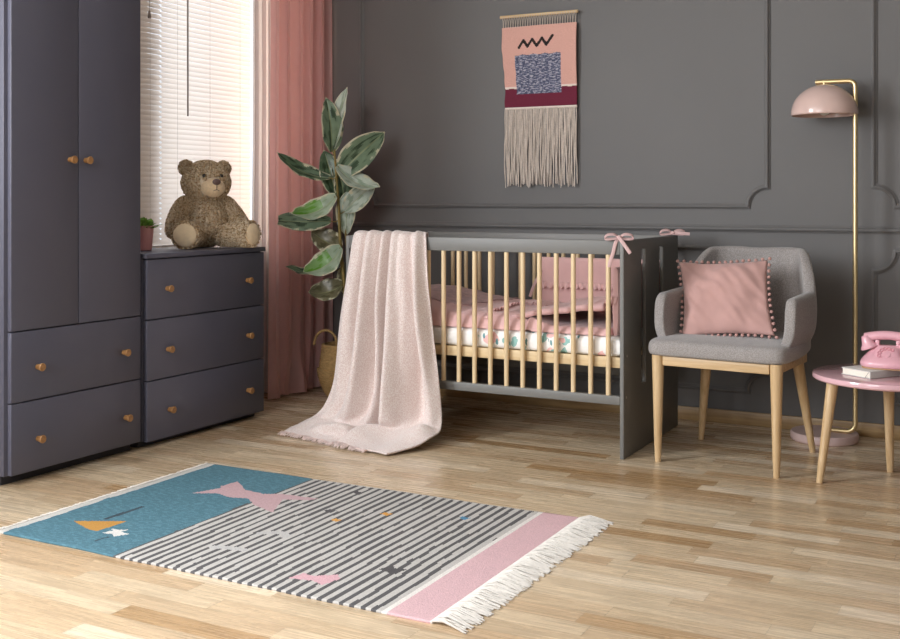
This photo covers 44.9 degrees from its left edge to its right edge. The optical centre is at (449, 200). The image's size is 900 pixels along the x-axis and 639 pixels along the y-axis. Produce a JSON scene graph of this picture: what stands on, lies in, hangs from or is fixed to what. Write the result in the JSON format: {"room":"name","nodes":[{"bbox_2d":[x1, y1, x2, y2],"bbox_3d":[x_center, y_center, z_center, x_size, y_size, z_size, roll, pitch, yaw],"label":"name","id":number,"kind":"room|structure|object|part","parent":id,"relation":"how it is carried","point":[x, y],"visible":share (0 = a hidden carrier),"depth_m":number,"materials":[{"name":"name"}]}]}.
{"room":"bedroom","nodes":[
{"label":"bedroom","id":0,"kind":"room"},
{"bbox_2d":[0,387,899,638],"bbox_3d":[0.133,1.050,1.772,6.040,0.100,6.850,0,0,28],"label":"floor","id":1,"kind":"structure","parent":0,"point":[703,541],"depth_m":3.29,"materials":[{"name":"brown wood"}]},
{"bbox_2d":[0,0,139,485],"bbox_3d":[-1.531,-0.025,4.147,0.394,2.050,0.644,0,0,28],"label":"wardrobe","id":2,"kind":"object","parent":1,"relation":"on","point":[70,69],"visible":1,"depth_m":4.01,"materials":[{"name":"wood"}]},
{"bbox_3d":[-1.462,0.595,3.889,0.029,0.029,0.029,0,0,28],"label":"knob","id":3,"kind":"part","parent":2,"relation":"part of","materials":[{"name":"brown wood"}]},
{"bbox_3d":[-1.462,0.852,3.890,0.029,0.029,0.029,0,0,28],"label":"knob","id":4,"kind":"part","parent":2,"relation":"part of","materials":[{"name":"brown wood"}]},
{"bbox_3d":[-1.466,-0.285,3.934,0.020,1.489,0.302,0,0,28],"label":"door","id":5,"kind":"part","parent":2,"relation":"part of","materials":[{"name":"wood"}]},
{"bbox_3d":[-1.393,-0.150,4.019,0.029,0.029,0.029,0,0,28],"label":"knob","id":6,"kind":"part","parent":2,"relation":"part of","materials":[{"name":"brown wood"}]},
{"bbox_3d":[-1.390,0.839,4.076,0.020,0.248,0.624,0,0,28],"label":"drawer","id":7,"kind":"part","parent":2,"relation":"part of","materials":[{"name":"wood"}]},
{"bbox_3d":[-1.390,0.587,4.076,0.020,0.246,0.624,0,0,28],"label":"drawer","id":8,"kind":"part","parent":2,"relation":"part of","materials":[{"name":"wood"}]},
{"bbox_3d":[-1.357,-0.150,4.086,0.029,0.029,0.029,0,0,28],"label":"knob","id":9,"kind":"part","parent":2,"relation":"part of","materials":[{"name":"brown wood"}]},
{"bbox_3d":[-1.318,-0.285,4.210,0.020,1.489,0.318,0,0,28],"label":"door","id":10,"kind":"part","parent":2,"relation":"part of","materials":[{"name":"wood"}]},
{"bbox_3d":[-1.265,0.595,4.257,0.029,0.029,0.029,0,0,28],"label":"knob","id":11,"kind":"part","parent":2,"relation":"part of","materials":[{"name":"brown wood"}]},
{"bbox_3d":[-1.260,0.852,4.266,0.029,0.029,0.029,0,0,28],"label":"knob","id":12,"kind":"part","parent":2,"relation":"part of","materials":[{"name":"brown wood"}]},
{"bbox_2d":[130,246,265,447],"bbox_3d":[-1.184,0.608,4.785,0.384,0.785,0.770,0,0,28],"label":"dresser","id":13,"kind":"object","parent":1,"relation":"on","point":[201,316],"visible":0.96,"depth_m":4.65,"materials":[{"name":"wood"}]},
{"bbox_2d":[140,217,161,250],"bbox_3d":[-1.298,0.142,4.677,0.134,0.146,0.106,0,0,28],"label":"potted plant","id":14,"kind":"object","parent":13,"relation":"on","point":[146,226],"visible":0.8,"depth_m":4.64,"materials":[{"name":"green plant"}]},
{"bbox_3d":[-1.313,0.162,4.674,0.086,0.106,0.086,0,0,28],"label":"pot","id":15,"kind":"part","parent":14,"relation":"part of","materials":[{"name":"ceramic"}]},
{"bbox_3d":[-1.151,0.362,4.470,0.029,0.029,0.029,0,0,28],"label":"knob","id":16,"kind":"part","parent":13,"relation":"part of","materials":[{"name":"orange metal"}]},
{"bbox_3d":[-1.149,0.612,4.475,0.029,0.029,0.029,0,0,28],"label":"knob","id":17,"kind":"part","parent":13,"relation":"part of","materials":[{"name":"brown wood"}]},
{"bbox_3d":[-1.144,0.861,4.483,0.029,0.029,0.029,0,0,28],"label":"knob","id":18,"kind":"part","parent":13,"relation":"part of","materials":[{"name":"brown wood"}]},
{"bbox_3d":[-1.048,0.853,4.715,0.020,0.242,0.754,0,0,28],"label":"drawer","id":19,"kind":"part","parent":13,"relation":"part of","materials":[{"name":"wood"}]},
{"bbox_3d":[-1.048,0.607,4.715,0.020,0.242,0.754,0,0,28],"label":"drawer","id":20,"kind":"part","parent":13,"relation":"part of","materials":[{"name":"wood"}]},
{"bbox_3d":[-1.048,0.360,4.715,0.020,0.242,0.754,0,0,28],"label":"drawer","id":21,"kind":"part","parent":13,"relation":"part of","materials":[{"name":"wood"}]},
{"bbox_2d":[164,159,261,248],"bbox_3d":[-1.090,0.013,4.936,0.428,0.402,0.322,0,0,-33],"label":"teddy bear","id":22,"kind":"object","parent":13,"relation":"on","point":[205,216],"visible":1,"depth_m":4.90},
{"bbox_3d":[-1.214,0.075,4.895,0.107,0.206,0.179,0,0,18],"label":"arm","id":23,"kind":"part","parent":22,"relation":"part of"},
{"bbox_3d":[-1.159,0.149,4.849,0.133,0.130,0.231,0,0,-3],"label":"leg","id":24,"kind":"part","parent":22,"relation":"part of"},
{"bbox_3d":[-1.001,0.074,5.032,0.178,0.205,0.108,0,0,6],"label":"arm","id":25,"kind":"part","parent":22,"relation":"part of"},
{"bbox_3d":[-0.983,0.150,4.955,0.229,0.127,0.134,0,0,23],"label":"leg","id":26,"kind":"part","parent":22,"relation":"part of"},
{"bbox_3d":[-0.907,0.362,4.926,0.029,0.029,0.029,0,0,28],"label":"knob","id":27,"kind":"part","parent":13,"relation":"part of","materials":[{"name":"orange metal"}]},
{"bbox_3d":[-0.904,0.861,4.931,0.029,0.029,0.029,0,0,28],"label":"knob","id":28,"kind":"part","parent":13,"relation":"part of","materials":[{"name":"brown wood"}]},
{"bbox_3d":[-0.904,0.612,4.931,0.029,0.029,0.029,0,0,28],"label":"knob","id":29,"kind":"part","parent":13,"relation":"part of","materials":[{"name":"brown wood"}]},
{"bbox_2d":[0,463,613,633],"bbox_3d":[-0.438,0.992,3.324,1.635,0.022,0.991,0,0,28],"label":"rug","id":30,"kind":"object","parent":1,"relation":"on","point":[406,555],"visible":1,"depth_m":3.20,"materials":[{"name":"fabric"}]},
{"bbox_2d":[313,329,337,395],"bbox_3d":[-0.542,0.828,5.554,0.284,0.344,0.272,0,0,28],"label":"basket","id":31,"kind":"object","parent":1,"relation":"on","point":[327,363],"visible":0.34,"depth_m":5.47,"materials":[{"name":"brown wicker"}]},
{"bbox_3d":[-0.635,0.697,5.559,0.130,0.082,0.014,0,0,0],"label":"handle","id":32,"kind":"part","parent":31,"relation":"part of","materials":[{"name":"brown wicker"}]},
{"bbox_2d":[277,88,384,300],"bbox_3d":[-0.614,0.204,5.508,0.573,1.548,0.300,0,0,0],"label":"rubber plant","id":33,"kind":"object","parent":31,"relation":"in","point":[344,182],"visible":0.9,"depth_m":5.46,"materials":[{"name":"green plant"}]},
{"bbox_3d":[-0.542,0.251,5.497,0.084,1.106,0.158,0,0,28],"label":"stem","id":34,"kind":"part","parent":33,"relation":"part of","materials":[{"name":"plant"}]},
{"bbox_2d":[346,231,677,459],"bbox_3d":[0.278,0.578,4.819,1.282,0.845,0.727,0,0,28],"label":"crib","id":35,"kind":"object","parent":1,"relation":"on","point":[635,399],"visible":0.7,"depth_m":4.44,"materials":[{"name":"grey paint"}]},
{"bbox_2d":[278,230,441,454],"bbox_3d":[-0.370,0.563,4.555,0.710,0.868,0.455,0,0,28],"label":"throw blanket","id":36,"kind":"object","parent":35,"relation":"hanging from","point":[384,397],"visible":1,"depth_m":4.59,"materials":[{"name":"pink fabric"}]},
{"bbox_3d":[-0.281,0.578,5.118,0.016,0.845,0.727,0,0,28],"label":"panel","id":37,"kind":"part","parent":35,"relation":"part of","materials":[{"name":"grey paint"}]},
{"bbox_3d":[0.111,0.183,4.509,1.248,0.056,0.024,0,0,28],"label":"rail","id":38,"kind":"part","parent":35,"relation":"part of","materials":[{"name":"grey paint"}]},
{"bbox_3d":[0.111,0.774,4.509,1.248,0.035,0.024,0,0,28],"label":"rail","id":39,"kind":"part","parent":35,"relation":"part of","materials":[{"name":"grey paint"}]},
{"bbox_2d":[433,325,641,355],"bbox_3d":[0.275,0.572,4.820,1.230,0.077,0.664,0,0,28],"label":"mattress","id":40,"kind":"object","parent":35,"relation":"on","point":[599,342],"visible":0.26,"depth_m":4.42,"materials":[{"name":"fabric"}]},
{"bbox_2d":[431,284,613,335],"bbox_3d":[0.246,0.457,4.803,1.173,0.149,0.593,0,0,28],"label":"quilt","id":41,"kind":"object","parent":40,"relation":"on","point":[599,302],"visible":0.44,"depth_m":4.58,"materials":[{"name":"pink fabric"}]},
{"bbox_3d":[-0.003,0.432,4.987,0.501,0.061,0.424,0,0,28],"label":"printed panel","id":42,"kind":"part","parent":41,"relation":"part of","materials":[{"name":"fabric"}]},
{"bbox_3d":[0.277,0.632,4.819,1.244,0.041,0.667,0,0,28],"label":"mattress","id":43,"kind":"part","parent":35,"relation":"part of","materials":[{"name":"brown wood"}]},
{"bbox_3d":[0.443,0.774,5.129,1.248,0.035,0.024,0,0,28],"label":"rail","id":44,"kind":"part","parent":35,"relation":"part of","materials":[{"name":"brown wood"}]},
{"bbox_3d":[0.443,0.183,5.129,1.248,0.056,0.024,0,0,28],"label":"rail","id":45,"kind":"part","parent":35,"relation":"part of","materials":[{"name":"grey paint"}]},
{"bbox_2d":[529,229,689,335],"bbox_3d":[0.558,0.329,4.648,0.748,0.405,0.743,0,0,28],"label":"bumper cover","id":46,"kind":"object","parent":35,"relation":"attached to","point":[599,264],"visible":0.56,"depth_m":4.94,"materials":[{"name":"pink fabric"}]},
{"bbox_3d":[0.834,0.578,4.521,0.016,0.845,0.727,0,0,28],"label":"panel","id":47,"kind":"part","parent":35,"relation":"part of","materials":[{"name":"grey paint"}]},
{"bbox_2d":[649,246,816,478],"bbox_3d":[1.128,0.597,4.255,0.553,0.812,0.582,0,0,33],"label":"armchair","id":48,"kind":"object","parent":1,"relation":"on","point":[793,296],"visible":0.8,"depth_m":4.15,"materials":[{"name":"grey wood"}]},
{"bbox_3d":[0.796,0.795,4.169,0.047,0.410,0.047,0,0,33],"label":"leg","id":49,"kind":"part","parent":48,"relation":"part of","materials":[{"name":"brown wood"}]},
{"bbox_3d":[1.054,0.794,4.507,0.046,0.418,0.134,0,0,-1],"label":"leg","id":50,"kind":"part","parent":48,"relation":"part of","materials":[{"name":"brown wood"}]},
{"bbox_2d":[676,257,778,338],"bbox_3d":[1.081,0.384,4.283,0.454,0.326,0.219,0,0,28],"label":"cushion","id":51,"kind":"object","parent":48,"relation":"on","point":[731,297],"visible":0.93,"depth_m":4.23,"materials":[{"name":"fabric"}]},
{"bbox_3d":[1.107,0.556,4.235,0.540,0.069,0.526,0,0,33],"label":"seat","id":52,"kind":"part","parent":48,"relation":"part of","materials":[{"name":"grey fabric"}]},
{"bbox_3d":[1.090,0.610,4.208,0.472,0.036,0.416,0,0,33],"label":"seat frame","id":53,"kind":"part","parent":48,"relation":"part of","materials":[{"name":"brown wood"}]},
{"bbox_3d":[1.153,0.392,4.293,0.553,0.405,0.493,0,0,33],"label":"backrest","id":54,"kind":"part","parent":48,"relation":"part of","materials":[{"name":"grey fabric"}]},
{"bbox_3d":[1.175,0.795,3.921,0.047,0.410,0.047,0,0,33],"label":"leg","id":55,"kind":"part","parent":48,"relation":"part of","materials":[{"name":"brown wood"}]},
{"bbox_3d":[1.390,0.793,4.297,0.137,0.419,0.047,0,0,-41],"label":"leg","id":56,"kind":"part","parent":48,"relation":"part of","materials":[{"name":"brown wood"}]},
{"bbox_2d":[790,79,858,446],"bbox_3d":[1.562,0.248,4.546,0.272,1.504,0.272,0,0,28],"label":"floor lamp","id":57,"kind":"object","parent":1,"relation":"on","point":[824,100],"visible":0.98,"depth_m":4.48,"materials":[{"name":"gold metal"}]},
{"bbox_3d":[1.562,-0.419,4.546,0.268,0.130,0.268,0,0,28],"label":"lamp shade","id":58,"kind":"part","parent":57,"relation":"part of","materials":[{"name":"metal"}]},
{"bbox_2d":[812,364,899,483],"bbox_3d":[1.560,0.811,3.889,0.508,0.382,0.508,0,0,28],"label":"side table","id":59,"kind":"object","parent":1,"relation":"on","point":[831,375],"visible":0.8,"depth_m":3.85,"materials":[{"name":"pink paint"}]},
{"bbox_3d":[1.338,0.824,3.860,0.086,0.355,0.040,0,0,-26],"label":"leg","id":60,"kind":"part","parent":59,"relation":"part of","materials":[{"name":"brown wood"}]},
{"bbox_2d":[841,365,899,378],"bbox_3d":[1.514,0.607,3.876,0.209,0.025,0.128,0,0,-28],"label":"book","id":61,"kind":"object","parent":59,"relation":"on","point":[858,371],"visible":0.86,"depth_m":3.82,"materials":[{"name":"white paper"}]},
{"bbox_2d":[860,331,899,370],"bbox_3d":[1.553,0.529,3.865,0.185,0.128,0.148,0,0,26],"label":"telephone","id":62,"kind":"object","parent":61,"relation":"on","point":[879,356],"visible":1,"depth_m":3.85,"materials":[{"name":"pink plastic"}]},
{"bbox_3d":[1.553,0.591,3.865,0.172,0.005,0.136,0,0,26],"label":"foot plate","id":63,"kind":"part","parent":62,"relation":"part of","materials":[{"name":"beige plastic"}]},
{"bbox_3d":[1.609,0.825,3.995,0.041,0.353,0.064,0,0,28],"label":"leg","id":64,"kind":"part","parent":59,"relation":"part of","materials":[{"name":"brown wood"}]},
{"bbox_2d":[332,0,899,424],"bbox_3d":[1.706,-0.325,4.708,6.040,2.650,0.190,0,0,28],"label":"wall","id":65,"kind":"structure","parent":0,"point":[670,93],"depth_m":5.08,"materials":[{"name":"grey paint"}]},
{"bbox_3d":[0.430,-0.903,5.295,0.409,0.016,0.015,0,0,28],"label":"rod","id":66,"kind":"part","parent":65,"relation":"part of","materials":[{"name":"brown wood"}]},
{"bbox_3d":[0.431,-0.649,5.298,0.393,0.408,0.021,0,0,28],"label":"woven panel","id":67,"kind":"part","parent":65,"relation":"part of","materials":[{"name":"fabric"}]},
{"bbox_2d":[359,0,769,208],"bbox_3d":[0.462,-0.737,5.302,2.146,1.552,0.016,0,0,28],"label":"trim","id":68,"kind":"structure","parent":65,"relation":"attached to","point":[766,186],"depth_m":5.09,"materials":[{"name":"grey paint"}]},
{"bbox_2d":[437,244,769,393],"bbox_3d":[0.462,0.531,5.302,2.146,0.659,0.016,0,0,28],"label":"trim","id":69,"kind":"structure","parent":65,"relation":"attached to","point":[747,390],"depth_m":4.99,"materials":[{"name":"grey paint"}]},
{"bbox_2d":[333,220,899,233],"bbox_3d":[1.728,0.125,4.622,5.718,0.034,0.020,0,0,28],"label":"trim","id":70,"kind":"structure","parent":65,"relation":"attached to","point":[403,224],"depth_m":5.08,"materials":[{"name":"grey paint"}]},
{"bbox_2d":[440,389,899,439],"bbox_3d":[1.729,0.970,4.624,5.720,0.060,0.015,0,0,28],"label":"baseboard","id":71,"kind":"structure","parent":65,"relation":"attached to","point":[864,429],"depth_m":4.90,"materials":[{"name":"brown wood"}]},
{"bbox_2d":[871,0,899,209],"bbox_3d":[2.754,-0.737,4.075,2.220,1.552,0.016,0,0,28],"label":"trim","id":72,"kind":"structure","parent":65,"relation":"attached to","point":[895,204],"depth_m":4.59,"materials":[{"name":"grey paint"}]},
{"bbox_2d":[871,249,899,406],"bbox_3d":[2.754,0.531,4.075,2.220,0.659,0.016,0,0,28],"label":"trim","id":73,"kind":"structure","parent":65,"relation":"attached to","point":[895,252],"depth_m":4.59,"materials":[{"name":"grey paint"}]},
{"bbox_3d":[-2.444,-0.325,3.125,0.220,2.650,6.600,0,0,28],"label":"wall","id":74,"kind":"structure","parent":0,"visible":0},
{"bbox_2d":[140,0,172,245],"bbox_3d":[-1.331,-0.545,5.308,0.060,1.610,1.500,0,0,28],"label":"window","id":75,"kind":"structure","parent":74,"relation":"in","point":[142,0],"depth_m":5.08,"materials":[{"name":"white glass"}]},
{"bbox_2d":[140,0,161,247],"bbox_3d":[-1.462,-0.557,4.844,0.046,1.565,0.499,0,0,28],"label":"blind","id":76,"kind":"object","parent":75,"relation":"attached to","point":[150,155],"visible":0.37,"depth_m":5.01,"materials":[{"name":"plastic"}]},
{"bbox_2d":[160,0,250,247],"bbox_3d":[-1.190,-0.557,5.357,0.043,1.565,0.659,0,0,28],"label":"blind","id":77,"kind":"object","parent":74,"relation":"attached to","point":[182,136],"visible":0.74,"depth_m":5.34,"materials":[{"name":"plastic"}]},
{"bbox_3d":[-1.191,-0.552,5.358,0.028,1.535,0.461,0,0,28],"label":"ladder cord","id":78,"kind":"part","parent":77,"relation":"part of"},
{"bbox_3d":[-1.191,0.217,5.358,0.024,0.016,0.659,0,0,28],"label":"rail","id":79,"kind":"part","parent":77,"relation":"part of","materials":[{"name":"white plastic"}]},
{"bbox_2d":[252,0,270,392],"bbox_3d":[-0.910,-0.231,5.667,0.034,2.450,0.468,0,0,28],"label":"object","id":80,"kind":"object","parent":74,"relation":"hanging from","point":[261,8],"visible":0.22,"depth_m":5.56,"materials":[{"name":"white fabric"}]},
{"bbox_2d":[268,0,332,398],"bbox_3d":[-0.780,-0.231,5.641,0.143,2.450,0.549,0,0,28],"label":"curtain","id":81,"kind":"object","parent":74,"relation":"hanging from","point":[301,30],"visible":0.82,"depth_m":5.63,"materials":[{"name":"pink fabric"}]}
]}

